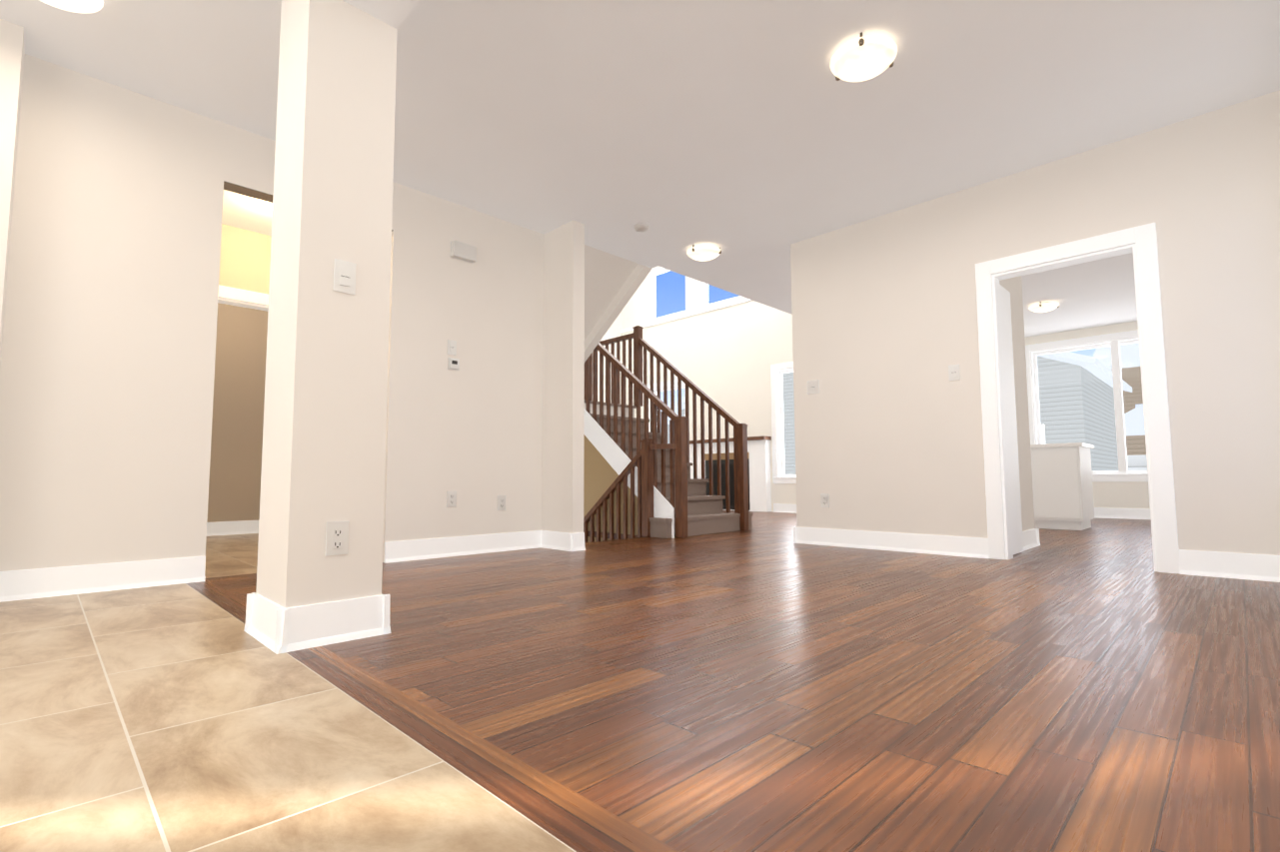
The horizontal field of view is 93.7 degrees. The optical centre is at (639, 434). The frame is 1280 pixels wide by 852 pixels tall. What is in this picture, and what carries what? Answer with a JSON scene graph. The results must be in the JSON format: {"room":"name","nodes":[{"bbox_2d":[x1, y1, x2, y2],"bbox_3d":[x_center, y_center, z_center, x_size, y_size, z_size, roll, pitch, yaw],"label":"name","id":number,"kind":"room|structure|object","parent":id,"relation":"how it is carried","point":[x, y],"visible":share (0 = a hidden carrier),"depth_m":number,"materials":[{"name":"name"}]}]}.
{"room":"empty living room","nodes":[
{"label":"empty living room","id":0,"kind":"room"},
{"bbox_2d":[206,223,222,522],"bbox_3d":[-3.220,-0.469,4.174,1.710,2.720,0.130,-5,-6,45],"label":"wall","id":1,"kind":"structure","parent":0,"point":[216,381],"depth_m":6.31,"materials":[{"name":"paint"}]},
{"bbox_2d":[210,223,271,522],"bbox_3d":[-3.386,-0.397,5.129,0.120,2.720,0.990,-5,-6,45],"label":"wall","id":2,"kind":"structure","parent":0,"point":[238,421],"depth_m":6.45,"materials":[{"name":"paint"}]},
{"bbox_2d":[217,284,268,311],"bbox_3d":[-3.386,-0.134,5.096,0.138,2.190,1.010,-5,-6,45],"label":"door frame","id":3,"kind":"structure","parent":2,"relation":"attached to","point":[229,295],"depth_m":5.11,"materials":[{"name":"white paint"}]},
{"bbox_2d":[0,18,544,571],"bbox_3d":[-2.590,-0.535,3.335,0.370,2.720,5.090,-5,-6,45],"label":"wall","id":4,"kind":"structure","parent":0,"point":[110,221],"depth_m":3.34,"materials":[{"name":"beige paint"}]},
{"bbox_2d":[446,491,456,507],"bbox_3d":[-1.417,0.487,4.518,0.008,0.118,0.075,-5,-6,45],"label":"outlet","id":5,"kind":"object","parent":4,"relation":"in","point":[451,499],"visible":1,"depth_m":4.51,"materials":[{"name":"white plastic"}]},
{"bbox_2d":[447,339,456,355],"bbox_3d":[-1.437,-0.664,4.588,0.009,0.110,0.070,-5,-6,45],"label":"light switch","id":6,"kind":"object","parent":4,"relation":"in","point":[452,347],"visible":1,"depth_m":4.58,"materials":[{"name":"white plastic"}]},
{"bbox_2d":[447,357,459,370],"bbox_3d":[-1.421,-0.538,4.588,0.018,0.090,0.090,-5,-6,45],"label":"thermostat","id":7,"kind":"object","parent":4,"relation":"in","point":[454,364],"depth_m":4.58,"materials":[{"name":"white plastic"}]},
{"bbox_2d":[450,240,476,263],"bbox_3d":[-1.374,-1.425,4.682,0.050,0.125,0.200,-5,-6,45],"label":"door chime","id":8,"kind":"object","parent":4,"relation":"in","point":[463,252],"depth_m":4.66,"materials":[{"name":"white plastic"}]},
{"bbox_2d":[497,495,505,510],"bbox_3d":[-1.110,0.550,4.821,0.008,0.118,0.075,-5,-6,45],"label":"outlet","id":9,"kind":"object","parent":4,"relation":"in","point":[501,503],"visible":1,"depth_m":4.82,"materials":[{"name":"white plastic"}]},
{"bbox_2d":[0,503,1279,654],"bbox_3d":[0.748,0.896,5.346,12.480,0.140,12.550,-5,-6,45],"label":"baseboard","id":10,"kind":"structure","parent":4,"relation":"attached to","point":[276,629],"depth_m":3.32,"materials":[{"name":"white paint"}]},
{"bbox_2d":[0,533,576,851],"bbox_3d":[-2.355,0.814,2.741,8.270,0.060,4.720,-5,-6,45],"label":"floor","id":11,"kind":"structure","parent":0,"point":[183,717],"depth_m":1.27,"materials":[{"name":"beige tile"}]},
{"bbox_2d":[541,220,584,533],"bbox_3d":[-1.525,-1.680,6.042,2.870,5.400,0.120,-5,-6,45],"label":"wall","id":12,"kind":"structure","parent":0,"point":[563,391],"depth_m":5.00,"materials":[{"name":"beige paint"}]},
{"bbox_2d":[583,244,752,542],"bbox_3d":[-0.579,0.375,6.830,2.858,4.813,2.527,-5,-6,45],"label":"staircase","id":13,"kind":"structure","parent":12,"relation":"attached to","point":[639,482],"depth_m":6.47,"materials":[{"name":"wood"}]},
{"bbox_2d":[597,311,621,403],"bbox_3d":[-1.686,-1.231,12.010,0.120,5.400,3.500,-5,-6,45],"label":"wall","id":14,"kind":"structure","parent":0,"point":[614,330],"depth_m":13.00,"materials":[{"name":"beige paint"}]},
{"bbox_2d":[0,0,1279,337],"bbox_3d":[1.391,-1.938,4.888,10.850,0.280,12.770,-5,-6,45],"label":"ceiling","id":15,"kind":"structure","parent":0,"point":[753,140],"depth_m":3.39,"materials":[{"name":"paint"}]},
{"bbox_2d":[39,0,103,13],"bbox_3d":[-2.482,-1.908,2.538,0.320,0.099,0.320,-5,-6,45],"label":"light","id":16,"kind":"object","parent":15,"relation":"attached to","point":[84,6],"visible":1,"depth_m":2.61,"materials":[{"name":"white glass"}]},
{"bbox_2d":[279,0,420,37],"bbox_3d":[-0.298,-1.871,1.523,3.005,0.345,0.320,-5,-6,45],"label":"beam","id":17,"kind":"structure","parent":15,"relation":"attached to","point":[394,13],"depth_m":2.32,"materials":[{"name":"beige paint"}]},
{"bbox_2d":[634,222,648,232],"bbox_3d":[0.013,-1.757,5.115,0.124,0.036,0.124,-5,-6,45],"label":"smoke detector","id":18,"kind":"object","parent":15,"relation":"attached to","point":[641,228],"visible":1,"depth_m":5.08,"materials":[{"name":"white plastic"}]},
{"bbox_2d":[686,244,721,261],"bbox_3d":[0.599,-1.690,5.627,0.320,0.097,0.323,-5,-6,45],"label":"ceiling light","id":19,"kind":"object","parent":15,"relation":"attached to","point":[702,253],"visible":1,"depth_m":5.55,"materials":[{"name":"white glass"}]},
{"bbox_2d":[830,31,897,81],"bbox_3d":[1.131,-1.883,3.041,0.321,0.102,0.320,-5,-6,45],"label":"ceiling light","id":20,"kind":"object","parent":15,"relation":"attached to","point":[861,58],"visible":1,"depth_m":2.98,"materials":[{"name":"white glass"}]},
{"bbox_2d":[1028,301,1059,312],"bbox_3d":[5.011,-1.571,7.449,0.320,0.097,0.323,-5,-6,45],"label":"kitchen ceiling light","id":21,"kind":"object","parent":15,"relation":"attached to","point":[1040,307],"visible":1,"depth_m":7.37,"materials":[{"name":"white glass"}]},
{"bbox_2d":[620,266,796,511],"bbox_3d":[2.023,-1.334,10.846,7.020,5.400,0.150,-5,-6,45],"label":"wall","id":22,"kind":"structure","parent":0,"point":[724,356],"depth_m":11.24,"materials":[{"name":"beige paint"}]},
{"bbox_2d":[647,379,685,443],"bbox_3d":[0.599,-0.044,12.181,1.130,2.060,0.150,-5,-6,45],"label":"window","id":23,"kind":"structure","parent":22,"relation":"in","point":[668,387],"depth_m":12.35,"materials":[{"name":"white paint"}]},
{"bbox_2d":[650,267,686,321],"bbox_3d":[0.608,-2.938,12.384,0.990,1.060,0.100,-5,-6,45],"label":"window","id":24,"kind":"structure","parent":22,"relation":"in","point":[653,274],"depth_m":12.68,"materials":[{"name":"white paint"}]},
{"bbox_2d":[702,282,743,307],"bbox_3d":[1.606,-3.016,11.390,0.990,1.060,0.100,-5,-6,45],"label":"window","id":25,"kind":"structure","parent":22,"relation":"in","point":[705,301],"depth_m":11.68,"materials":[{"name":"white paint"}]},
{"bbox_2d":[770,361,796,483],"bbox_3d":[2.745,-0.214,10.042,1.180,2.060,0.150,-5,-6,45],"label":"window","id":26,"kind":"structure","parent":22,"relation":"in","point":[779,476],"depth_m":10.36,"materials":[{"name":"white paint"}]},
{"bbox_2d":[205,510,1279,851],"bbox_3d":[1.728,1.064,6.301,12.700,0.060,10.000,-5,-6,45],"label":"floor","id":27,"kind":"structure","parent":0,"point":[767,684],"depth_m":1.66,"materials":[{"name":"brown wood"}]},
{"bbox_2d":[255,0,397,608],"bbox_3d":[-1.219,-0.442,2.345,0.385,2.375,0.320,-5,-6,45],"label":"column","id":28,"kind":"structure","parent":27,"relation":"on","point":[325,429],"depth_m":2.21,"materials":[{"name":"beige paint"}]},
{"bbox_2d":[325,521,348,556],"bbox_3d":[-1.079,0.370,2.142,0.008,0.118,0.075,-5,-6,45],"label":"outlet","id":29,"kind":"object","parent":28,"relation":"attached to","point":[337,538],"visible":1,"depth_m":2.14,"materials":[{"name":"white plastic"}]},
{"bbox_2d":[333,258,356,294],"bbox_3d":[-1.086,-0.580,2.210,0.009,0.118,0.075,-5,-6,45],"label":"light switch","id":30,"kind":"object","parent":28,"relation":"attached to","point":[344,276],"visible":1,"depth_m":2.21,"materials":[{"name":"white plastic"}]},
{"bbox_2d":[185,578,679,851],"bbox_3d":[-0.880,0.735,1.773,4.810,0.060,0.110,-5,-6,45],"label":"wood","id":31,"kind":"object","parent":27,"relation":"attached to","point":[574,820],"visible":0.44,"depth_m":1.21,"materials":[{"name":"brown wood"}]},
{"bbox_2d":[689,435,771,512],"bbox_3d":[1.561,0.729,10.935,1.810,1.296,0.220,-5,-6,45],"label":"fireplace","id":32,"kind":"object","parent":27,"relation":"on","point":[758,464],"visible":0.54,"depth_m":10.51,"materials":[{"name":"white paint"}]},
{"bbox_2d":[1030,446,1094,530],"bbox_3d":[4.464,0.628,7.081,1.320,0.896,0.695,-5,-6,45],"label":"half wall","id":33,"kind":"structure","parent":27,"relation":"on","point":[1062,489],"depth_m":6.54,"materials":[{"name":"white paint"}]},
{"bbox_2d":[1030,442,1094,448],"bbox_3d":[4.467,0.162,7.122,1.380,0.040,0.740,-5,-6,45],"label":"island countertop","id":34,"kind":"structure","parent":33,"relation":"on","point":[1068,444],"depth_m":6.53,"materials":[{"name":"white stone"}]},
{"bbox_2d":[999,275,1034,531],"bbox_3d":[2.903,-0.444,4.834,0.140,2.720,1.060,-5,-6,45],"label":"wall","id":35,"kind":"structure","parent":0,"point":[1012,287],"depth_m":4.99,"materials":[{"name":"beige paint"}]},
{"bbox_2d":[999,284,1023,554],"bbox_3d":[2.756,-0.121,4.515,0.040,2.012,0.405,-5,-6,45],"label":"door","id":36,"kind":"structure","parent":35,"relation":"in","point":[1012,447],"depth_m":4.54,"materials":[{"name":"white paint"}]},
{"bbox_2d":[790,89,1279,555],"bbox_3d":[2.543,-0.478,4.361,3.140,2.720,0.120,-5,-6,45],"label":"wall","id":37,"kind":"structure","parent":0,"point":[888,434],"depth_m":4.21,"materials":[{"name":"beige paint"}]},
{"bbox_2d":[807,379,819,394],"bbox_3d":[1.524,-0.417,5.285,0.115,0.118,0.009,-5,-6,45],"label":"light switch","id":38,"kind":"object","parent":37,"relation":"attached to","point":[812,387],"visible":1,"depth_m":5.28,"materials":[{"name":"white plastic"}]},
{"bbox_2d":[820,493,829,507],"bbox_3d":[1.587,0.569,5.152,0.075,0.118,0.008,-5,-6,45],"label":"outlet","id":39,"kind":"object","parent":37,"relation":"attached to","point":[824,500],"visible":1,"depth_m":5.15,"materials":[{"name":"white plastic"}]},
{"bbox_2d":[948,364,960,381],"bbox_3d":[2.339,-0.460,4.471,0.075,0.118,0.009,-5,-6,45],"label":"light switch","id":40,"kind":"object","parent":37,"relation":"attached to","point":[953,372],"visible":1,"depth_m":4.47,"materials":[{"name":"white plastic"}]},
{"bbox_2d":[975,222,1180,574],"bbox_3d":[2.868,-0.210,4.016,1.007,2.130,0.156,-5,-6,45],"label":"door frame","id":41,"kind":"structure","parent":37,"relation":"attached to","point":[1140,242],"depth_m":3.87,"materials":[{"name":"white paint"}]},
{"bbox_2d":[1024,321,1150,509],"bbox_3d":[7.661,-0.265,7.481,5.820,2.720,0.120,-5,-6,45],"label":"wall","id":42,"kind":"structure","parent":0,"point":[1106,495],"depth_m":8.41,"materials":[{"name":"beige paint"}]},
{"bbox_2d":[1025,330,1148,481],"bbox_3d":[6.755,-0.385,8.376,2.340,2.080,0.150,-5,-6,45],"label":"kitchen window","id":43,"kind":"structure","parent":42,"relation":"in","point":[1114,342],"depth_m":8.52,"materials":[{"name":"white paint"}]},
{"label":"outside","id":44,"kind":"structure","parent":0,"visible":0},
{"bbox_3d":[20.819,3.075,20.835,160.000,0.050,180.000,-5,-6,45],"label":"snow","id":45,"kind":"object","parent":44,"visible":0},
{"bbox_2d":[660,404,678,443],"bbox_3d":[1.000,1.220,40.822,12.700,6.800,12.700,-5,-6,45],"label":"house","id":46,"kind":"structure","parent":45,"relation":"on","point":[668,419],"depth_m":32.98,"materials":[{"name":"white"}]},
{"bbox_2d":[669,351,1132,474],"bbox_3d":[8.712,-0.512,22.164,14.100,7.400,7.100,-5,-6,45],"label":"house","id":47,"kind":"structure","parent":45,"relation":"on","point":[1101,389],"depth_m":15.78,"materials":[{"name":"grey"}]},
{"bbox_2d":[1093,342,1147,470],"bbox_3d":[23.612,-1.039,22.616,9.800,8.400,14.650,-5,-6,45],"label":"house","id":48,"kind":"structure","parent":45,"relation":"on","point":[1130,378],"depth_m":22.91,"materials":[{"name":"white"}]}
]}

